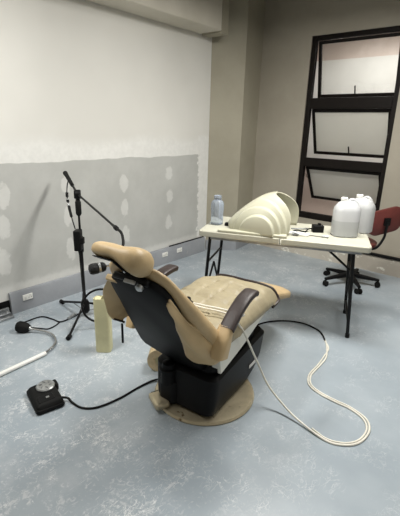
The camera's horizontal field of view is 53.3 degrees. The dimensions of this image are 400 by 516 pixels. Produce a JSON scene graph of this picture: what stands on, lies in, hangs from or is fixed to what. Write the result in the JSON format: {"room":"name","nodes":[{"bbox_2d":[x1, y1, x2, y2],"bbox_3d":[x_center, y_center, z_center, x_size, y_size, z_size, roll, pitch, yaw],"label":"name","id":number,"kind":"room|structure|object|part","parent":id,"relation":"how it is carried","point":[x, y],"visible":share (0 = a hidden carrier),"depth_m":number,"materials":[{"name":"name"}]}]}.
{"room":"dental clinic","nodes":[
{"label":"dental clinic","id":0,"kind":"room"},
{"bbox_2d":[0,0,211,302],"bbox_3d":[-1.724,-1.027,2.653,0.150,3.200,7.230,16,23,37],"label":"wall","id":1,"kind":"structure","parent":0,"point":[117,101],"depth_m":3.49,"materials":[{"name":"paint"}]},
{"bbox_2d":[0,300,10,311],"bbox_3d":[-1.650,0.433,3.149,0.008,0.120,0.300,16,23,37],"label":"trim","id":2,"kind":"structure","parent":1,"relation":"attached to","point":[4,304],"depth_m":3.22,"materials":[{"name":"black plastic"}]},
{"bbox_2d":[8,237,204,313],"bbox_3d":[-0.746,0.096,4.151,0.032,0.182,2.480,16,23,37],"label":"baseboard","id":3,"kind":"structure","parent":1,"relation":"attached to","point":[46,292],"depth_m":3.64,"materials":[{"name":"grey paint"}]},
{"bbox_2d":[23,293,32,300],"bbox_3d":[-1.435,0.324,3.324,0.013,0.050,0.085,16,23,37],"label":"power socket","id":4,"kind":"object","parent":3,"relation":"attached to","point":[30,295],"visible":1,"depth_m":3.32,"materials":[{"name":"white plastic"}]},
{"bbox_2d":[169,236,203,246],"bbox_3d":[-0.155,-0.202,4.790,0.017,0.016,0.610,16,23,37],"label":"cable","id":5,"kind":"object","parent":3,"relation":"on","point":[201,236],"visible":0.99,"depth_m":4.76,"materials":[{"name":"black rubber"}]},
{"bbox_2d":[87,0,221,33],"bbox_3d":[-1.815,-2.033,1.811,0.285,0.768,6.030,16,23,37],"label":"beam","id":6,"kind":"structure","parent":1,"relation":"attached to","point":[198,16],"depth_m":3.65,"materials":[{"name":"beige paint"}]},
{"bbox_2d":[202,0,228,37],"bbox_3d":[0.166,-2.721,4.087,0.265,0.782,0.120,16,23,37],"label":"trim","id":7,"kind":"structure","parent":1,"relation":"attached to","point":[225,3],"depth_m":4.10,"materials":[{"name":"beige paint"}]},
{"bbox_2d":[0,243,399,515],"bbox_3d":[0.462,1.181,1.409,6.075,0.100,7.330,16,23,37],"label":"floor","id":8,"kind":"structure","parent":0,"point":[126,456],"depth_m":2.13,"materials":[{"name":"blue paint"}]},
{"bbox_2d":[0,307,13,322],"bbox_3d":[-1.623,0.468,3.109,0.100,0.080,0.300,15,23,36],"label":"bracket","id":9,"kind":"object","parent":8,"relation":"on","point":[5,315],"visible":1,"depth_m":3.17,"materials":[{"name":"metal"}]},
{"bbox_2d":[0,257,82,376],"bbox_3d":[-1.203,0.342,2.731,0.392,0.585,1.166,4,18,9],"label":"microphone","id":10,"kind":"object","parent":8,"relation":"on","point":[21,326],"visible":0.9,"depth_m":2.95,"materials":[{"name":"white plastic"}]},
{"bbox_3d":[-1.209,0.708,2.492,0.029,0.028,0.541,15,22,34],"label":"rod","id":11,"kind":"part","parent":10,"relation":"part of","materials":[{"name":"white plastic"}]},
{"bbox_3d":[-1.136,0.231,3.071,0.473,0.584,0.240,-5,19,-19],"label":"cord","id":12,"kind":"part","parent":10,"relation":"part of","materials":[{"name":"black rubber"}]},
{"bbox_2d":[26,378,157,414],"bbox_3d":[-0.581,0.761,2.319,0.831,0.075,0.264,-2,19,-12],"label":"foot pedal","id":13,"kind":"object","parent":8,"relation":"on","point":[44,397],"visible":0.95,"depth_m":2.22,"materials":[{"name":"black plastic"}]},
{"bbox_3d":[-0.853,0.773,2.202,0.085,0.010,0.060,-11,22,-34],"label":"plate","id":14,"kind":"part","parent":13,"relation":"part of","materials":[{"name":"black plastic"}]},
{"bbox_3d":[-0.474,0.787,2.310,0.644,0.037,0.141,-6,20,-21],"label":"cord","id":15,"kind":"part","parent":13,"relation":"part of","materials":[{"name":"black rubber"}]},
{"bbox_2d":[59,171,124,340],"bbox_3d":[-0.684,0.046,2.780,0.562,1.136,1.489,-6,20,-22],"label":"microphone stand","id":16,"kind":"object","parent":8,"relation":"on","point":[77,193],"visible":0.66,"depth_m":2.99,"materials":[{"name":"black paint"}]},
{"bbox_2d":[65,181,75,228],"bbox_3d":[-1.005,-0.417,3.067,0.043,0.337,0.282,-6,20,-21],"label":"hanging cable","id":17,"kind":"object","parent":16,"relation":"hanging from","point":[66,192],"visible":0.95,"depth_m":3.07,"materials":[{"name":"black rubber"}]},
{"bbox_3d":[-1.079,0.371,3.364,0.339,0.114,0.019,16,23,37],"label":"leg","id":18,"kind":"part","parent":16,"relation":"part of","materials":[{"name":"black paint"}]},
{"bbox_3d":[-0.945,0.476,3.057,0.019,0.114,0.367,2,18,2],"label":"leg","id":19,"kind":"part","parent":16,"relation":"part of","materials":[{"name":"black paint"}]},
{"bbox_2d":[73,229,84,250],"bbox_3d":[-0.915,-0.136,3.012,0.088,0.155,0.085,1,18,0],"label":"box","id":20,"kind":"object","parent":16,"relation":"attached to","point":[79,240],"visible":1,"depth_m":2.98,"materials":[{"name":"black plastic"}]},
{"bbox_2d":[78,251,103,321],"bbox_3d":[-0.804,0.235,3.000,0.349,0.529,0.190,10,20,23],"label":"cable","id":21,"kind":"object","parent":16,"relation":"hanging from","point":[79,252],"visible":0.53,"depth_m":3.03,"materials":[{"name":"black rubber"}]},
{"bbox_2d":[88,262,108,274],"bbox_3d":[-0.508,0.050,2.012,0.109,0.061,0.057,-7,20,-25],"label":"microphone","id":22,"kind":"object","parent":16,"relation":"attached to","point":[99,267],"visible":0.98,"depth_m":1.99,"materials":[{"name":"metal"}]},
{"bbox_2d":[88,263,98,274],"bbox_3d":[-0.534,0.054,2.000,0.050,0.059,0.057,-7,20,-25],"label":"grille","id":23,"kind":"object","parent":22,"relation":"attached to","point":[93,268],"depth_m":1.98,"materials":[{"name":"black metal"}]},
{"bbox_2d":[93,295,112,352],"bbox_3d":[-0.663,0.450,2.732,0.105,0.400,0.090,2,18,1],"label":"tube","id":24,"kind":"object","parent":8,"relation":"on","point":[102,320],"visible":0.84,"depth_m":2.70,"materials":[{"name":"beige plastic"}]},
{"bbox_2d":[147,347,161,371],"bbox_3d":[-0.254,0.639,2.578,0.160,0.160,0.100,2,18,1],"label":"tape roll","id":25,"kind":"object","parent":8,"relation":"on","point":[152,360],"visible":0.39,"depth_m":2.53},
{"bbox_2d":[91,241,290,425],"bbox_3d":[0.115,0.256,2.323,0.610,1.066,1.696,13,21,31],"label":"dental chair","id":26,"kind":"object","parent":8,"relation":"on","point":[206,361],"visible":1,"depth_m":2.04,"materials":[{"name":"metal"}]},
{"bbox_3d":[-0.324,0.026,1.568,0.203,0.080,0.122,13,21,31],"label":"headrest plate","id":27,"kind":"part","parent":26,"relation":"part of","materials":[{"name":"black plastic"}]},
{"bbox_3d":[-0.282,0.094,1.592,0.055,0.018,0.017,13,21,31],"label":"maker plate","id":28,"kind":"part","parent":26,"relation":"part of","materials":[{"name":"silver metal"}]},
{"bbox_3d":[-0.238,0.117,1.565,0.034,0.035,0.031,13,21,31],"label":"adjuster knob","id":29,"kind":"part","parent":26,"relation":"part of","materials":[{"name":"silver metal"}]},
{"bbox_2d":[109,262,217,344],"bbox_3d":[-0.182,0.207,1.818,0.515,0.487,0.370,13,21,31],"label":"backrest cushion","id":30,"kind":"object","parent":26,"relation":"on","point":[162,312],"depth_m":1.72,"materials":[{"name":"beige plastic"}]},
{"bbox_3d":[-0.242,0.138,2.219,0.074,0.134,0.328,13,21,31],"label":"armrest","id":31,"kind":"part","parent":26,"relation":"part of","materials":[{"name":"brown leather"}]},
{"bbox_3d":[0.026,0.782,2.375,0.592,0.030,0.592,13,21,31],"label":"plate","id":32,"kind":"part","parent":26,"relation":"part of","materials":[{"name":"metal"}]},
{"bbox_3d":[0.076,0.429,2.294,0.330,0.174,0.500,13,21,31],"label":"lift arm","id":33,"kind":"part","parent":26,"relation":"part of","materials":[{"name":"white plastic"}]},
{"bbox_2d":[180,276,277,342],"bbox_3d":[0.082,0.262,2.271,0.520,0.146,0.812,13,21,31],"label":"seat cushion","id":34,"kind":"object","parent":26,"relation":"on","point":[216,291],"depth_m":2.24,"materials":[{"name":"leather"}]},
{"bbox_2d":[212,313,264,373],"bbox_3d":[0.078,0.384,2.300,0.514,0.175,0.577,16,23,37],"label":"panel","id":35,"kind":"object","parent":26,"relation":"on","point":[252,331],"depth_m":2.11,"materials":[{"name":"white plastic"}]},
{"bbox_3d":[0.194,0.247,1.925,0.074,0.134,0.278,13,21,31],"label":"armrest","id":36,"kind":"part","parent":26,"relation":"part of","materials":[{"name":"brown plastic"}]},
{"bbox_2d":[187,296,370,445],"bbox_3d":[0.649,0.518,2.247,1.266,0.646,0.778,-11,22,-33],"label":"cable","id":37,"kind":"object","parent":8,"relation":"on","point":[358,441],"visible":0.88,"depth_m":2.14,"materials":[{"name":"white plastic"}]},
{"bbox_2d":[199,216,371,337],"bbox_3d":[0.661,0.126,3.285,1.255,0.741,0.580,7,19,16],"label":"folding table","id":38,"kind":"object","parent":8,"relation":"on","point":[358,245],"visible":0.62,"depth_m":2.97,"materials":[{"name":"beige plastic"}]},
{"bbox_3d":[0.051,0.142,3.245,0.069,0.680,0.025,7,19,16],"label":"leg","id":39,"kind":"part","parent":38,"relation":"part of","materials":[{"name":"black paint"}]},
{"bbox_2d":[211,195,223,224],"bbox_3d":[0.141,-0.394,3.252,0.106,0.240,0.106,16,23,37],"label":"water bottle","id":40,"kind":"object","parent":38,"relation":"on","point":[217,205],"visible":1,"depth_m":3.21,"materials":[{"name":"clear plastic"}]},
{"bbox_3d":[0.180,0.014,3.645,0.069,0.680,0.025,7,19,16],"label":"leg","id":41,"kind":"part","parent":38,"relation":"part of","materials":[{"name":"black paint"}]},
{"bbox_2d":[218,192,298,238],"bbox_3d":[0.476,-0.377,3.134,0.570,0.299,0.504,7,19,16],"label":"hood","id":42,"kind":"object","parent":38,"relation":"on","point":[271,214],"visible":0.99,"depth_m":2.98,"materials":[{"name":"beige plastic"}]},
{"bbox_3d":[0.685,-0.171,3.182,1.100,0.018,0.540,7,19,16],"label":"rail","id":43,"kind":"part","parent":38,"relation":"part of","materials":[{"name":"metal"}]},
{"bbox_2d":[289,231,309,236],"bbox_3d":[0.752,-0.185,3.024,0.150,0.018,0.070,10,20,24],"label":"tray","id":44,"kind":"object","parent":38,"relation":"on","point":[304,234],"visible":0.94,"depth_m":3.00,"materials":[{"name":"plastic"}]},
{"bbox_2d":[293,223,323,232],"bbox_3d":[0.845,-0.235,3.104,0.237,0.070,0.087,1,18,-1],"label":"power adapter","id":45,"kind":"object","parent":38,"relation":"on","point":[316,228],"visible":0.88,"depth_m":3.10,"materials":[{"name":"black plastic"}]},
{"bbox_2d":[330,197,360,237],"bbox_3d":[1.102,-0.312,3.003,0.192,0.290,0.162,3,18,5],"label":"jerry can","id":46,"kind":"object","parent":38,"relation":"on","point":[346,215],"visible":1,"depth_m":2.94,"materials":[{"name":"plastic"}]},
{"bbox_3d":[1.241,0.142,3.345,0.069,0.680,0.025,7,19,16],"label":"leg","id":47,"kind":"part","parent":38,"relation":"part of","materials":[{"name":"black paint"}]},
{"bbox_3d":[1.112,0.270,2.945,0.069,0.680,0.025,7,19,16],"label":"leg","id":48,"kind":"part","parent":38,"relation":"part of","materials":[{"name":"black paint"}]},
{"bbox_2d":[355,194,375,233],"bbox_3d":[1.272,-0.353,3.143,0.192,0.290,0.162,17,24,40],"label":"jerry can","id":49,"kind":"object","parent":38,"relation":"on","point":[367,206],"visible":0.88,"depth_m":3.07,"materials":[{"name":"plastic"}]},
{"bbox_3d":[1.304,-0.442,3.086,0.094,0.076,0.026,17,24,40],"label":"handle","id":50,"kind":"part","parent":49,"relation":"part of","materials":[{"name":"plastic"}]},
{"bbox_2d":[257,320,324,340],"bbox_3d":[0.496,0.590,3.027,0.902,0.013,0.406,-5,19,-18],"label":"cable","id":51,"kind":"object","parent":8,"relation":"on","point":[272,320],"visible":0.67,"depth_m":3.23,"materials":[{"name":"black rubber"}]},
{"bbox_2d":[322,206,399,293],"bbox_3d":[1.534,-0.138,3.994,0.582,0.842,0.589,-8,20,-26],"label":"swivel chair","id":52,"kind":"object","parent":8,"relation":"on","point":[387,220],"visible":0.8,"depth_m":3.79,"materials":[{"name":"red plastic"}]},
{"bbox_3d":[1.387,0.184,4.051,0.255,0.062,0.050,-4,19,-17],"label":"leg","id":53,"kind":"part","parent":52,"relation":"part of","materials":[{"name":"black plastic"}]},
{"bbox_3d":[1.447,0.131,4.217,0.050,0.062,0.255,-11,22,-33],"label":"leg","id":54,"kind":"part","parent":52,"relation":"part of","materials":[{"name":"black plastic"}]},
{"bbox_3d":[1.535,0.223,3.946,0.050,0.062,0.255,2,18,0],"label":"leg","id":55,"kind":"part","parent":52,"relation":"part of","materials":[{"name":"black plastic"}]},
{"bbox_3d":[1.687,0.193,4.048,0.255,0.062,0.050,8,19,18],"label":"leg","id":56,"kind":"part","parent":52,"relation":"part of","materials":[{"name":"black plastic"}]},
{"bbox_3d":[1.547,-0.164,3.984,0.410,0.058,0.410,16,23,37],"label":"seat","id":57,"kind":"part","parent":52,"relation":"part of","materials":[{"name":"red fabric"}]},
{"bbox_3d":[1.656,-0.239,3.848,0.299,0.337,0.060,16,23,37],"label":"post","id":58,"kind":"part","parent":52,"relation":"part of","materials":[{"name":"black paint"}]},
{"bbox_3d":[1.747,-0.347,3.757,0.363,0.285,0.067,-3,19,-12],"label":"backrest","id":59,"kind":"part","parent":52,"relation":"part of","materials":[{"name":"red plastic"}]},
{"bbox_2d":[205,0,265,248],"bbox_3d":[0.441,-1.677,4.807,0.275,3.200,0.700,16,23,37],"label":"pillar","id":60,"kind":"structure","parent":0,"point":[236,57],"depth_m":4.67,"materials":[{"name":"beige paint"}]},
{"bbox_2d":[206,240,248,249],"bbox_3d":[0.408,-0.214,5.270,0.285,0.130,0.705,16,23,37],"label":"baseboard","id":61,"kind":"structure","parent":60,"relation":"attached to","point":[215,244],"depth_m":5.12,"materials":[{"name":"grey paint"}]},
{"bbox_2d":[252,0,399,257],"bbox_3d":[2.765,-1.172,3.468,5.675,3.200,0.100,16,23,37],"label":"wall","id":62,"kind":"structure","parent":0,"point":[290,26],"depth_m":4.58,"materials":[{"name":"beige paint"}]},
{"bbox_2d":[257,244,399,277],"bbox_3d":[2.772,0.300,3.827,5.450,0.180,0.024,16,23,37],"label":"baseboard","id":63,"kind":"structure","parent":62,"relation":"attached to","point":[390,267],"depth_m":4.54,"materials":[{"name":"paint"}]},
{"bbox_2d":[296,26,399,221],"bbox_3d":[1.699,-1.408,4.509,0.994,2.010,0.331,16,23,37],"label":"window","id":64,"kind":"structure","parent":62,"relation":"in","point":[356,70],"depth_m":4.40,"materials":[{"name":"brown metal"}]},
{"bbox_3d":[1.699,-0.853,4.712,0.880,0.483,0.030,16,56,37],"label":"sash frame","id":65,"kind":"part","parent":64,"relation":"part of","materials":[{"name":"brown metal"}]},
{"bbox_3d":[1.699,-0.853,4.712,0.812,0.415,0.005,16,56,37],"label":"pane","id":66,"kind":"part","parent":64,"relation":"part of","materials":[{"name":"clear glass"}]},
{"bbox_3d":[1.692,-1.411,4.500,0.880,0.537,0.030,16,44,37],"label":"sash frame","id":67,"kind":"part","parent":64,"relation":"part of","materials":[{"name":"brown metal"}]},
{"bbox_3d":[1.692,-1.411,4.500,0.812,0.469,0.005,16,44,37],"label":"pane","id":68,"kind":"part","parent":64,"relation":"part of","materials":[{"name":"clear glass"}]},
{"bbox_3d":[1.687,-2.037,4.265,0.880,0.585,0.030,16,35,37],"label":"sash frame","id":69,"kind":"part","parent":64,"relation":"part of","materials":[{"name":"brown metal"}]},
{"bbox_3d":[1.687,-2.037,4.265,0.812,0.517,0.005,16,35,37],"label":"pane","id":70,"kind":"part","parent":64,"relation":"part of","materials":[{"name":"white glass"}]},
{"bbox_2d":[363,252,399,260],"bbox_3d":[2.769,0.197,3.786,5.450,0.022,0.040,16,23,37],"label":"trim","id":71,"kind":"structure","parent":62,"relation":"attached to","point":[371,253],"depth_m":4.37,"materials":[{"name":"black rubber"}]},
{"label":"outside","id":72,"kind":"structure","parent":0,"visible":0},
{"bbox_2d":[301,32,395,215],"bbox_3d":[2.720,-1.444,5.567,5.500,3.200,0.100,16,23,37],"label":"wall","id":73,"kind":"structure","parent":72,"point":[314,205],"depth_m":6.42,"materials":[{"name":"paint"}]},
{"bbox_2d":[307,61,382,162],"bbox_3d":[2.689,-1.922,5.353,5.500,1.480,0.040,16,23,37],"label":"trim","id":74,"kind":"structure","parent":73,"relation":"attached to","point":[310,150],"depth_m":5.99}
]}

